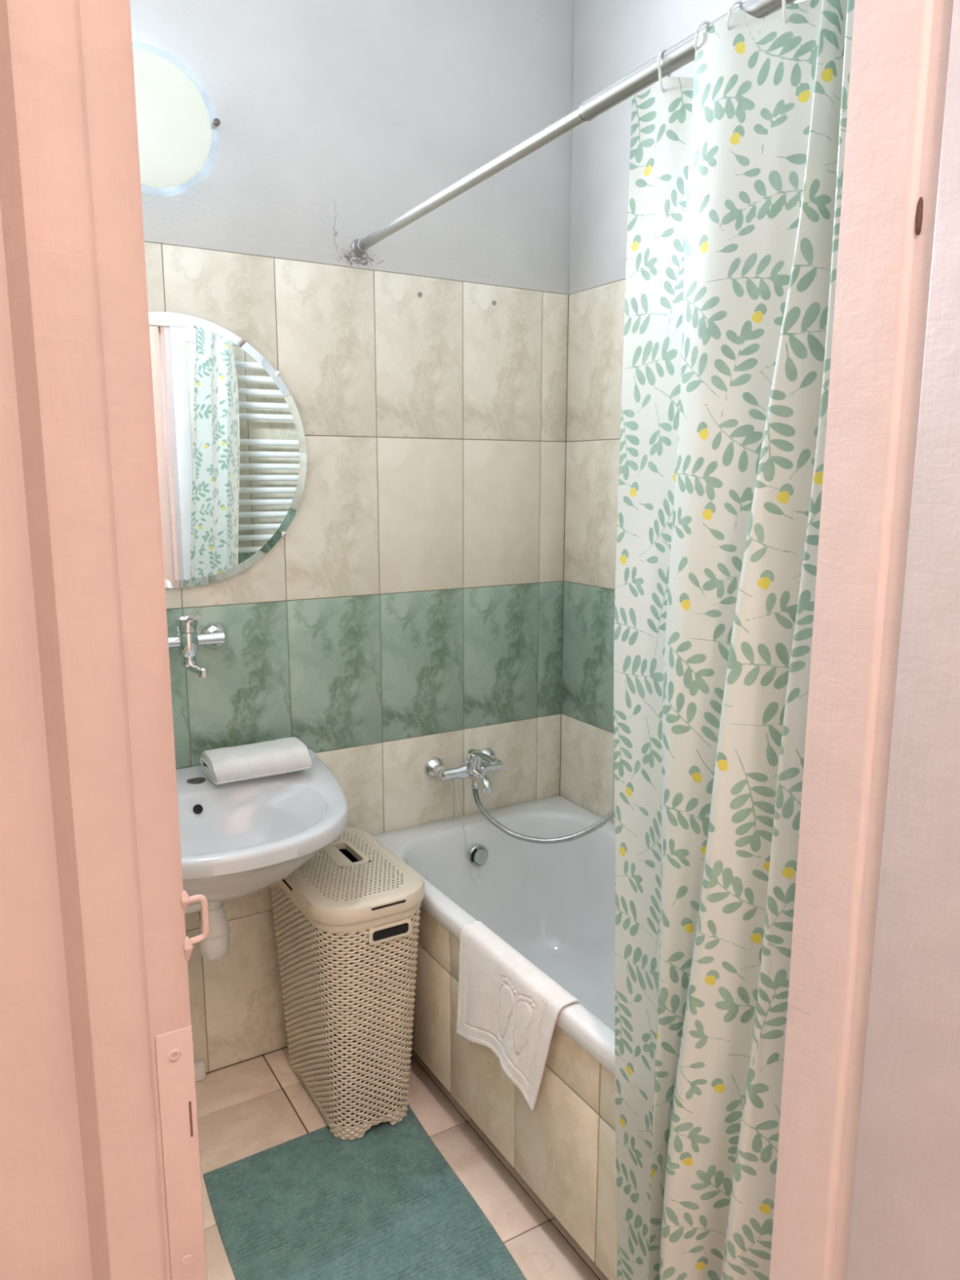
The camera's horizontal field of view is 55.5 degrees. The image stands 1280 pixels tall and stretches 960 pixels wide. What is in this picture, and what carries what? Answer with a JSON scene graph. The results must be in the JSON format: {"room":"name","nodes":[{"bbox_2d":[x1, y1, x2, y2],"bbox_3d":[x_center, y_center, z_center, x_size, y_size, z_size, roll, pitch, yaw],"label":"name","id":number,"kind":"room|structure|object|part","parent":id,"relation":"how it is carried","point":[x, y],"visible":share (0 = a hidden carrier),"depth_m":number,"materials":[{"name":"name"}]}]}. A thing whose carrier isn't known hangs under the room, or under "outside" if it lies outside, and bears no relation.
{"room":"bathroom","nodes":[
{"label":"bathroom","id":0,"kind":"room"},
{"bbox_2d":[197,906,231,959],"bbox_3d":[-0.604,0.663,2.071,0.072,0.115,0.072,-6,12,-30],"label":"drain pipe","id":1,"kind":"object","parent":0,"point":[215,946],"depth_m":2.05,"materials":[{"name":"white plastic"}]},
{"bbox_2d":[129,0,573,1072],"bbox_3d":[-0.475,-0.353,2.261,1.820,2.900,0.102,-6,12,-30],"label":"wall","id":2,"kind":"structure","parent":0,"point":[408,611],"depth_m":2.31,"materials":[{"name":"beige tile"}]},
{"bbox_2d":[132,41,220,195],"bbox_3d":[-0.693,-1.087,1.907,0.297,0.293,0.052,-6,12,-30],"label":"wall lamp","id":3,"kind":"object","parent":2,"relation":"attached to","point":[177,123],"visible":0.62,"depth_m":1.91,"materials":[{"name":"white glass"}]},
{"bbox_2d":[168,614,228,678],"bbox_3d":[-0.656,0.008,2.062,0.216,0.146,0.162,-6,12,-30],"label":"mixer","id":4,"kind":"object","parent":2,"relation":"attached to","point":[214,634],"visible":0.83,"depth_m":2.07,"materials":[{"name":"silver metal"}]},
{"bbox_3d":[-0.646,-0.037,2.038,0.047,0.048,0.124,-6,12,-30],"label":"lever","id":5,"kind":"part","parent":4,"relation":"part of","materials":[{"name":"silver metal"}]},
{"bbox_3d":[-0.646,0.060,2.070,0.088,0.040,0.034,9,14,42],"label":"spout","id":6,"kind":"part","parent":4,"relation":"part of","materials":[{"name":"silver metal"}]},
{"bbox_2d":[148,311,306,587],"bbox_3d":[-0.682,-0.420,2.055,0.607,0.607,0.017,-6,12,-30],"label":"mirror","id":7,"kind":"object","parent":2,"relation":"attached to","point":[231,443],"visible":0.62,"depth_m":2.10,"materials":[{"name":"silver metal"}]},
{"bbox_2d":[176,749,348,959],"bbox_3d":[-0.564,0.531,2.024,0.604,0.393,0.480,-6,12,-30],"label":"basin","id":8,"kind":"object","parent":2,"relation":"attached to","point":[241,838],"visible":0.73,"depth_m":2.06,"materials":[{"name":"white ceramic"}]},
{"bbox_2d":[200,737,312,784],"bbox_3d":[-0.532,0.285,2.165,0.234,0.059,0.138,-6,12,-30],"label":"folded towel","id":9,"kind":"object","parent":8,"relation":"on","point":[221,766],"visible":1,"depth_m":2.12,"materials":[{"name":"white fabric"}]},
{"bbox_2d":[423,746,614,844],"bbox_3d":[0.204,0.182,2.344,0.749,0.735,0.226,8,13,37],"label":"mixer","id":10,"kind":"object","parent":2,"relation":"attached to","point":[477,762],"visible":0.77,"depth_m":2.49,"materials":[{"name":"silver metal"}]},
{"bbox_3d":[0.001,0.380,2.494,0.036,0.048,0.100,-6,12,-30],"label":"spout","id":11,"kind":"part","parent":10,"relation":"part of","materials":[{"name":"silver metal"}]},
{"bbox_3d":[0.005,0.324,2.477,0.045,0.035,0.122,-6,12,-30],"label":"lever","id":12,"kind":"part","parent":10,"relation":"part of","materials":[{"name":"silver metal"}]},
{"bbox_3d":[0.009,0.355,2.476,0.020,0.028,0.021,-6,12,-30],"label":"diverter knob","id":13,"kind":"part","parent":10,"relation":"part of","materials":[{"name":"silver metal"}]},
{"bbox_2d":[351,0,796,256],"bbox_3d":[0.082,-0.840,1.551,0.038,0.058,1.523,-6,12,-29],"label":"shower rod","id":14,"kind":"object","parent":2,"relation":"attached to","point":[683,52],"visible":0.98,"depth_m":1.42,"materials":[{"name":"metal"}]},
{"bbox_2d":[657,48,671,92],"bbox_3d":[0.254,-0.782,1.253,0.005,0.055,0.046,7,12,34],"label":"curtain ring","id":15,"kind":"object","parent":14,"relation":"hanging from","point":[663,50],"visible":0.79,"depth_m":1.24,"materials":[{"name":"white plastic"}]},
{"bbox_2d":[693,20,711,51],"bbox_3d":[0.288,-0.777,1.175,0.012,0.038,0.048,9,13,39],"label":"curtain ring","id":16,"kind":"object","parent":14,"relation":"hanging from","point":[704,22],"visible":0.66,"depth_m":1.16,"materials":[{"name":"white plastic"}]},
{"bbox_2d":[613,0,854,1279],"bbox_3d":[0.290,0.203,1.263,0.132,1.962,0.465,-6,12,-30],"label":"shower curtain","id":17,"kind":"object","parent":14,"relation":"hanging from","point":[736,167],"visible":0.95,"depth_m":1.19,"materials":[{"name":"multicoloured fabric"}]},
{"bbox_2d":[726,0,743,30],"bbox_3d":[0.316,-0.770,1.126,0.012,0.037,0.048,9,13,40],"label":"curtain ring","id":18,"kind":"object","parent":14,"relation":"hanging from","point":[736,2],"visible":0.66,"depth_m":1.11,"materials":[{"name":"white plastic"}]},
{"bbox_2d":[782,0,795,23],"bbox_3d":[0.361,-0.751,1.066,0.005,0.055,0.046,7,12,34],"label":"curtain ring","id":19,"kind":"object","parent":14,"relation":"hanging from","point":[784,2],"visible":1,"depth_m":1.06,"materials":[{"name":"white plastic"}]},
{"bbox_2d":[195,1046,608,1279],"bbox_3d":[-0.065,1.246,1.850,1.820,0.100,1.705,-6,12,-30],"label":"floor","id":20,"kind":"structure","parent":0,"point":[249,1107],"depth_m":2.09,"materials":[{"name":"tile"}]},
{"bbox_2d":[194,1059,205,1082],"bbox_3d":[-0.745,1.093,2.284,0.110,0.046,0.026,-6,12,-30],"label":"pipe cover","id":21,"kind":"object","parent":20,"relation":"on","point":[199,1065],"visible":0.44,"depth_m":2.29,"materials":[{"name":"white plastic"}]},
{"bbox_2d":[270,826,424,1140],"bbox_3d":[-0.331,0.821,2.220,0.278,0.598,0.468,-6,12,-30],"label":"laundry hamper","id":22,"kind":"object","parent":20,"relation":"on","point":[353,1062],"visible":0.91,"depth_m":2.08,"materials":[{"name":"beige plastic"}]},
{"bbox_2d":[324,848,389,899],"bbox_3d":[-0.330,0.541,2.171,0.214,0.001,0.404,-6,12,-30],"label":"lid","id":23,"kind":"object","parent":22,"relation":"attached to","point":[344,851],"depth_m":2.23,"materials":[{"name":"beige plastic"}]},
{"bbox_3d":[-0.200,0.641,2.010,0.104,0.039,0.016,-6,12,-30],"label":"carry handle","id":24,"kind":"part","parent":22,"relation":"part of","materials":[{"name":"beige plastic"}]},
{"bbox_2d":[202,1104,526,1279],"bbox_3d":[-0.209,1.200,1.769,0.531,0.017,0.804,-6,12,-30],"label":"bath mat","id":25,"kind":"object","parent":20,"relation":"on","point":[385,1203],"visible":0.98,"depth_m":1.88,"materials":[{"name":"teal fabric"}]},
{"bbox_2d":[372,778,617,1279],"bbox_3d":[0.347,0.815,2.011,0.668,0.692,1.521,-6,12,-30],"label":"bathtub","id":26,"kind":"object","parent":20,"relation":"on","point":[554,904],"visible":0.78,"depth_m":2.18,"materials":[{"name":"white ceramic"}]},
{"bbox_3d":[-0.042,0.523,2.514,0.095,0.295,0.031,7,12,33],"label":"plug chain","id":27,"kind":"part","parent":26,"relation":"part of","materials":[{"name":"metal"}]},
{"bbox_2d":[372,795,615,1075],"bbox_3d":[0.347,0.809,2.010,0.668,0.393,1.521,-6,12,-30],"label":"tub","id":28,"kind":"object","parent":26,"relation":"in","point":[554,904],"depth_m":2.50,"materials":[{"name":"white ceramic"}]},
{"bbox_2d":[456,920,579,1111],"bbox_3d":[0.067,0.766,1.852,0.069,0.267,0.377,-6,12,-30],"label":"bath towel","id":29,"kind":"object","parent":26,"relation":"hanging from","point":[508,1006],"visible":1,"depth_m":1.82,"materials":[{"name":"white fabric"}]},
{"bbox_2d":[560,0,807,822],"bbox_3d":[0.704,-0.299,1.971,0.102,2.900,1.630,-6,12,-30],"label":"wall","id":30,"kind":"structure","parent":0,"point":[612,38],"depth_m":2.46,"materials":[{"name":"white paint"}]},
{"bbox_3d":[0.148,-0.331,0.734,3.300,3.400,0.081,-6,12,-30],"label":"wall","id":31,"kind":"structure","parent":0,"visible":0},
{"bbox_2d":[0,0,953,1279],"bbox_3d":[0.023,0.282,0.743,0.985,2.192,0.149,-6,12,-30],"label":"trim","id":32,"kind":"structure","parent":31,"relation":"attached to","point":[100,1169],"depth_m":0.51,"materials":[{"name":"paint"}]},
{"bbox_3d":[-0.298,0.322,0.546,0.227,2.180,0.135,-6,12,-30],"label":"frame post","id":33,"kind":"part","parent":32,"relation":"part of","materials":[{"name":"paint"}]},
{"bbox_3d":[-0.177,0.325,0.544,0.021,0.204,0.004,-6,12,-30],"label":"strike plate","id":34,"kind":"part","parent":32,"relation":"part of","materials":[{"name":"paint"}]},
{"bbox_3d":[0.399,0.245,0.978,0.053,2.180,0.099,-6,12,-30],"label":"frame post","id":35,"kind":"part","parent":32,"relation":"part of","materials":[{"name":"pink paint"}]},
{"bbox_2d":[845,0,959,1279],"bbox_3d":[0.612,0.333,0.663,0.041,2.102,0.680,-7,12,-34],"label":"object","id":36,"kind":"structure","parent":31,"relation":"in","point":[905,1220],"depth_m":0.88,"materials":[{"name":"paint"}]}
]}

